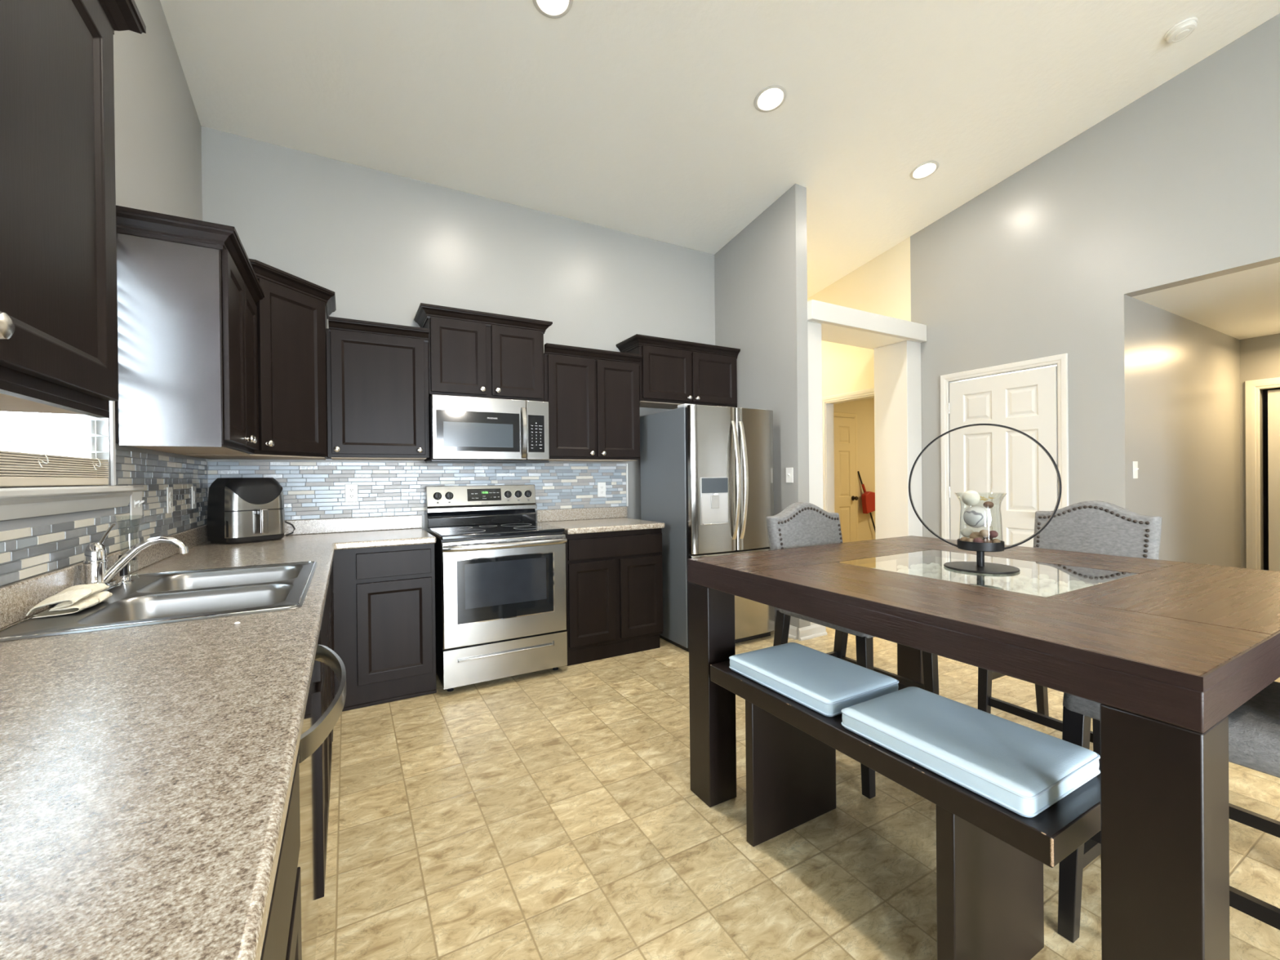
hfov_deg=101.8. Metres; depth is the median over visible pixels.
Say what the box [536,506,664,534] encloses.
countertop
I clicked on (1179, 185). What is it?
wall
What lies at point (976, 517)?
decorative ball
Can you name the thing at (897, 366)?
trim
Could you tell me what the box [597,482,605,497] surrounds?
wall outlet
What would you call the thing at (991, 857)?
bench
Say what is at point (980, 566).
stand
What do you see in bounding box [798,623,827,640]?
baseboard
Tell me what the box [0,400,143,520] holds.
window
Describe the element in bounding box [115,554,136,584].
sprayer
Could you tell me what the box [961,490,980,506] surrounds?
decorative ball
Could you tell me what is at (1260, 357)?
wall
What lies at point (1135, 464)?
light switch
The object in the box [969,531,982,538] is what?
pod
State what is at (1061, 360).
trim
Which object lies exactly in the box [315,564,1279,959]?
floor
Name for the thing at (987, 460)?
door
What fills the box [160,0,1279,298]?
ceiling
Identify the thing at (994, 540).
pod
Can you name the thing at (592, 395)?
upper cabinet
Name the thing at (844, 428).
door
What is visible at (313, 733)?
dishwasher
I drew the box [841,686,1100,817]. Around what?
bench cushion
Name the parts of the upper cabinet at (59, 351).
knob, rail, crown moulding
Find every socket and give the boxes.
[193,490,195,503]
[348,487,354,492]
[348,493,354,498]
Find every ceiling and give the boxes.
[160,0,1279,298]
[807,301,921,349]
[1132,262,1279,339]
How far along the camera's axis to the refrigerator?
3.80 m
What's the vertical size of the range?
1.200 m
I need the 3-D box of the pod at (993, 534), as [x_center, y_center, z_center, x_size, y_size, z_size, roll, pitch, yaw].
[1.189,0.182,1.752,0.029,0.025,0.029,-1,0,-29]
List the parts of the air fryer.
power cord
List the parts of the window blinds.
cord, rail, cord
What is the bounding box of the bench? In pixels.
[710,660,1100,959]
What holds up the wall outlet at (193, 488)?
attached to the tile backsplash at (29, 547)
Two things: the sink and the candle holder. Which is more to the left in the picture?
the sink
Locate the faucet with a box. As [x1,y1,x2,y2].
[83,524,188,594]
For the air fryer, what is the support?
on the countertop at (147, 771)
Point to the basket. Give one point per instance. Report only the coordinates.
(238, 522)
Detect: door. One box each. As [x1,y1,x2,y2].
[833,417,857,542]
[947,365,1057,547]
[1267,389,1279,571]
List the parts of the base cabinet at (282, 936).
door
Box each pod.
[960,537,968,541]
[961,528,973,537]
[966,537,973,542]
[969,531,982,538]
[973,537,983,542]
[979,529,990,537]
[982,501,993,508]
[983,538,992,542]
[989,530,998,537]
[991,538,1000,542]
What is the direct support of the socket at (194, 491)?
attached to the wall outlet at (193, 488)
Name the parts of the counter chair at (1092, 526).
leg, leg, nailhead trim, leg, backrest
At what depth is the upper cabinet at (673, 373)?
4.25 m
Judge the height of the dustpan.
1.277 m
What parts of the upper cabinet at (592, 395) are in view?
door, crown moulding, door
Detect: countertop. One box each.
[0,515,435,959]
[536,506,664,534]
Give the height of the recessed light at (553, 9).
0.036 m
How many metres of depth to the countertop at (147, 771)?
0.62 m
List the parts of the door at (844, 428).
knob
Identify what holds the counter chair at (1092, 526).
on the floor
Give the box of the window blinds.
[0,413,108,486]
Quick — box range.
[425,484,567,691]
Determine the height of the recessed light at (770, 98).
0.036 m
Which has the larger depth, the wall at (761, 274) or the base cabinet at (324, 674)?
the wall at (761, 274)
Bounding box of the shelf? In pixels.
[702,522,728,524]
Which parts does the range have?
control knob, control knob, control panel, oven door, storage drawer, window trim, handle, drawer pull, control knob, control knob, control knob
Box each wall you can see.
[0,0,205,586]
[200,125,715,531]
[714,183,810,639]
[807,13,1279,539]
[833,397,875,541]
[1131,297,1240,567]
[1239,333,1279,570]
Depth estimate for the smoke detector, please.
2.91 m
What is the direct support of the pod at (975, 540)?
in the glass jar
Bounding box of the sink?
[0,560,317,641]
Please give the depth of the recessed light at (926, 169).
3.90 m
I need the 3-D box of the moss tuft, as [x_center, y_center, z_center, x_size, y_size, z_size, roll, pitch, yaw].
[1.183,0.062,1.777,0.042,0.019,0.040,-1,0,-17]
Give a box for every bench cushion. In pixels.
[728,642,898,716]
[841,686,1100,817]
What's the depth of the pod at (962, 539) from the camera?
1.80 m
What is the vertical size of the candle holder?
0.030 m
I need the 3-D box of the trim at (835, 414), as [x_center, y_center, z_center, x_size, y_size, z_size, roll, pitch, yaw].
[2.636,0.133,7.034,0.904,2.102,0.018,-1,0,-29]
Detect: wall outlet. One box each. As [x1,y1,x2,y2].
[166,487,173,513]
[191,486,196,508]
[345,484,358,502]
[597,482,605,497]
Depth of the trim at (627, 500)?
4.34 m
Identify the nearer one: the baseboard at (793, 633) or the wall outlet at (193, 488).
the wall outlet at (193, 488)
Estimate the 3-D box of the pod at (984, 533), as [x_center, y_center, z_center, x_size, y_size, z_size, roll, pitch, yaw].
[1.163,0.181,1.757,0.031,0.027,0.030,-1,0,-29]
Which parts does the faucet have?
lever, deck plate, spout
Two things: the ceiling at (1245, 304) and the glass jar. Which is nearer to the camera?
the glass jar
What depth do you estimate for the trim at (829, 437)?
5.67 m
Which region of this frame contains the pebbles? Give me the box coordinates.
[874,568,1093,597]
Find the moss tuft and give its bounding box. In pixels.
[979,495,994,501]
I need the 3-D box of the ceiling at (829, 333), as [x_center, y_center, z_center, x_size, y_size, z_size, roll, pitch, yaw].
[1.825,-1.306,4.509,1.446,0.145,0.368,-1,0,-29]
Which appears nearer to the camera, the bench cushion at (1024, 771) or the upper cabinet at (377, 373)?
the bench cushion at (1024, 771)
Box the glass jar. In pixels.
[954,492,1007,542]
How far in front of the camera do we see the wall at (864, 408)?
7.35 m
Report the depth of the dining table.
1.09 m
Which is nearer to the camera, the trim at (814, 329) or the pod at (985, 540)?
the pod at (985, 540)
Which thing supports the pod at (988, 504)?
in the glass jar
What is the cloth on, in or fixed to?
on the sink
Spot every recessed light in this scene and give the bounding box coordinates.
[532,0,573,18]
[754,84,786,112]
[910,160,938,179]
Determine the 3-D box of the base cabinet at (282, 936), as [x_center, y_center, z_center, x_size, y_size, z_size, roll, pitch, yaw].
[-0.381,0.809,-0.064,0.613,0.874,1.735,-1,0,-29]
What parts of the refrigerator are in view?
door, dispenser frame, freezer drawer, handle, handle, door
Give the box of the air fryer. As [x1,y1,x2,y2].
[206,477,295,543]
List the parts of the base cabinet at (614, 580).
door, drawer, door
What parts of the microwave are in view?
door glass, handle, keypad glass, control panel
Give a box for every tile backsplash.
[0,448,207,586]
[207,462,626,519]
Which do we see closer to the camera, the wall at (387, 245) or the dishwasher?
the dishwasher
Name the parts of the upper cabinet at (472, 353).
door, knob, crown moulding, door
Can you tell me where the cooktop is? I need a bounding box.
[427,522,564,540]
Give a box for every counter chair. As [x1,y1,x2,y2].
[765,502,938,799]
[977,500,1162,755]
[1057,681,1279,942]
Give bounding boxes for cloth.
[26,582,112,617]
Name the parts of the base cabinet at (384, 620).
floor moulding, drawer, door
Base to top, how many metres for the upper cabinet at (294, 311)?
0.970 m
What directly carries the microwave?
attached to the wall at (387, 245)
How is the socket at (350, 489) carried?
attached to the wall outlet at (351, 490)
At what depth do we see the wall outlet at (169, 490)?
2.34 m
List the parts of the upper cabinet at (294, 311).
knob, door, crown moulding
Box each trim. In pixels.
[626,463,628,506]
[807,320,822,625]
[808,299,926,342]
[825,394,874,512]
[833,412,857,541]
[873,340,922,571]
[940,353,1069,539]
[1244,377,1279,569]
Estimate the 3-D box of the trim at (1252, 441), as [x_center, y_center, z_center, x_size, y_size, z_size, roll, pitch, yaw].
[5.704,0.136,4.268,0.018,2.055,0.980,-1,0,-29]
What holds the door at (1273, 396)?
in the wall at (1260, 357)
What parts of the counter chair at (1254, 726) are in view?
leg, seat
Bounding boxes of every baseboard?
[788,625,797,639]
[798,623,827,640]
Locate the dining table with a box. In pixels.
[687,535,1279,959]
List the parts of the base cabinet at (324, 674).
door, door, drawer, door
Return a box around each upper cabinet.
[0,0,146,417]
[115,204,264,455]
[183,258,336,459]
[325,315,429,460]
[413,302,552,401]
[543,342,642,462]
[616,333,740,408]
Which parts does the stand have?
stem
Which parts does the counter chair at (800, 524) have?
leg, backrest, nailhead trim, seat, leg, leg, leg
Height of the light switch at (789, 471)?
0.117 m
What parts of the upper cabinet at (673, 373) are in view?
door, crown moulding, door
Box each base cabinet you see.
[260,752,302,959]
[315,560,334,898]
[333,543,436,711]
[562,528,662,666]
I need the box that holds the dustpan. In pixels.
[857,471,875,531]
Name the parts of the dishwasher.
door, handle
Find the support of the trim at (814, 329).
attached to the wall at (761, 274)
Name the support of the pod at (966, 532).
in the glass jar
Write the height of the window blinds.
0.858 m
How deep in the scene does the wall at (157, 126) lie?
2.23 m
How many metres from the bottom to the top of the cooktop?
0.028 m
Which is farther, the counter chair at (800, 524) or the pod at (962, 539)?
the counter chair at (800, 524)
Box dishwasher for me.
[297,644,346,959]
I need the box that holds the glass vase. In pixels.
[113,515,143,576]
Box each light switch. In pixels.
[129,491,144,519]
[786,467,793,482]
[1132,461,1138,478]
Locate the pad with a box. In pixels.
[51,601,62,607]
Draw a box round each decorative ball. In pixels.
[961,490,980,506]
[963,506,989,528]
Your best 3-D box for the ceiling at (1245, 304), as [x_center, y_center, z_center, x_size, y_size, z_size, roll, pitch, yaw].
[4.733,-1.302,3.625,2.508,0.083,1.420,-1,0,-29]
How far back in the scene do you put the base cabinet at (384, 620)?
2.90 m
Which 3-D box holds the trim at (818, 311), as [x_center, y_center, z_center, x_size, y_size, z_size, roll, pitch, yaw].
[1.928,-1.307,4.328,1.446,0.147,0.048,-1,0,-29]
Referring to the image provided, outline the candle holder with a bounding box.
[956,537,1004,551]
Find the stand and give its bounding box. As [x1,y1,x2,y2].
[908,423,1062,573]
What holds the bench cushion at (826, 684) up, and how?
on the bench
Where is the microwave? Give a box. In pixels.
[424,394,549,463]
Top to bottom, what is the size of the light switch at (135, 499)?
0.117 m
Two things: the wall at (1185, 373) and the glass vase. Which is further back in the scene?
the wall at (1185, 373)
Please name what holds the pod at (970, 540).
in the glass jar
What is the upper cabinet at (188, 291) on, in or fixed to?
attached to the wall at (157, 126)
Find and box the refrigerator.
[640,403,774,652]
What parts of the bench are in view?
leg, seat, leg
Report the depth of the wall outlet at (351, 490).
3.35 m
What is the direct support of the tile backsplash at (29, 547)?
attached to the wall at (157, 126)
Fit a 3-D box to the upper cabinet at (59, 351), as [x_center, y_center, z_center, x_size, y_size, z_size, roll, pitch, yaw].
[-0.914,-0.531,0.531,0.358,0.821,1.071,-1,0,-29]
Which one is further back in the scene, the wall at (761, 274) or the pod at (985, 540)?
the wall at (761, 274)
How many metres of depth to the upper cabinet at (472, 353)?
3.46 m
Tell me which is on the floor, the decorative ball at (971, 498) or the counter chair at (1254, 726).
the counter chair at (1254, 726)
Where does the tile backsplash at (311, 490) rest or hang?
attached to the wall at (387, 245)
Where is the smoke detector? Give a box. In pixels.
[1164,17,1198,43]
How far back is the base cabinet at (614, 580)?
3.59 m
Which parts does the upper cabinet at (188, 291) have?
panel, crown moulding, door, knob, door, knob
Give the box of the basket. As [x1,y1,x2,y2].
[224,508,284,537]
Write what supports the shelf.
attached to the refrigerator
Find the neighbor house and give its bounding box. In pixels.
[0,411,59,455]
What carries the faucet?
on the countertop at (147, 771)

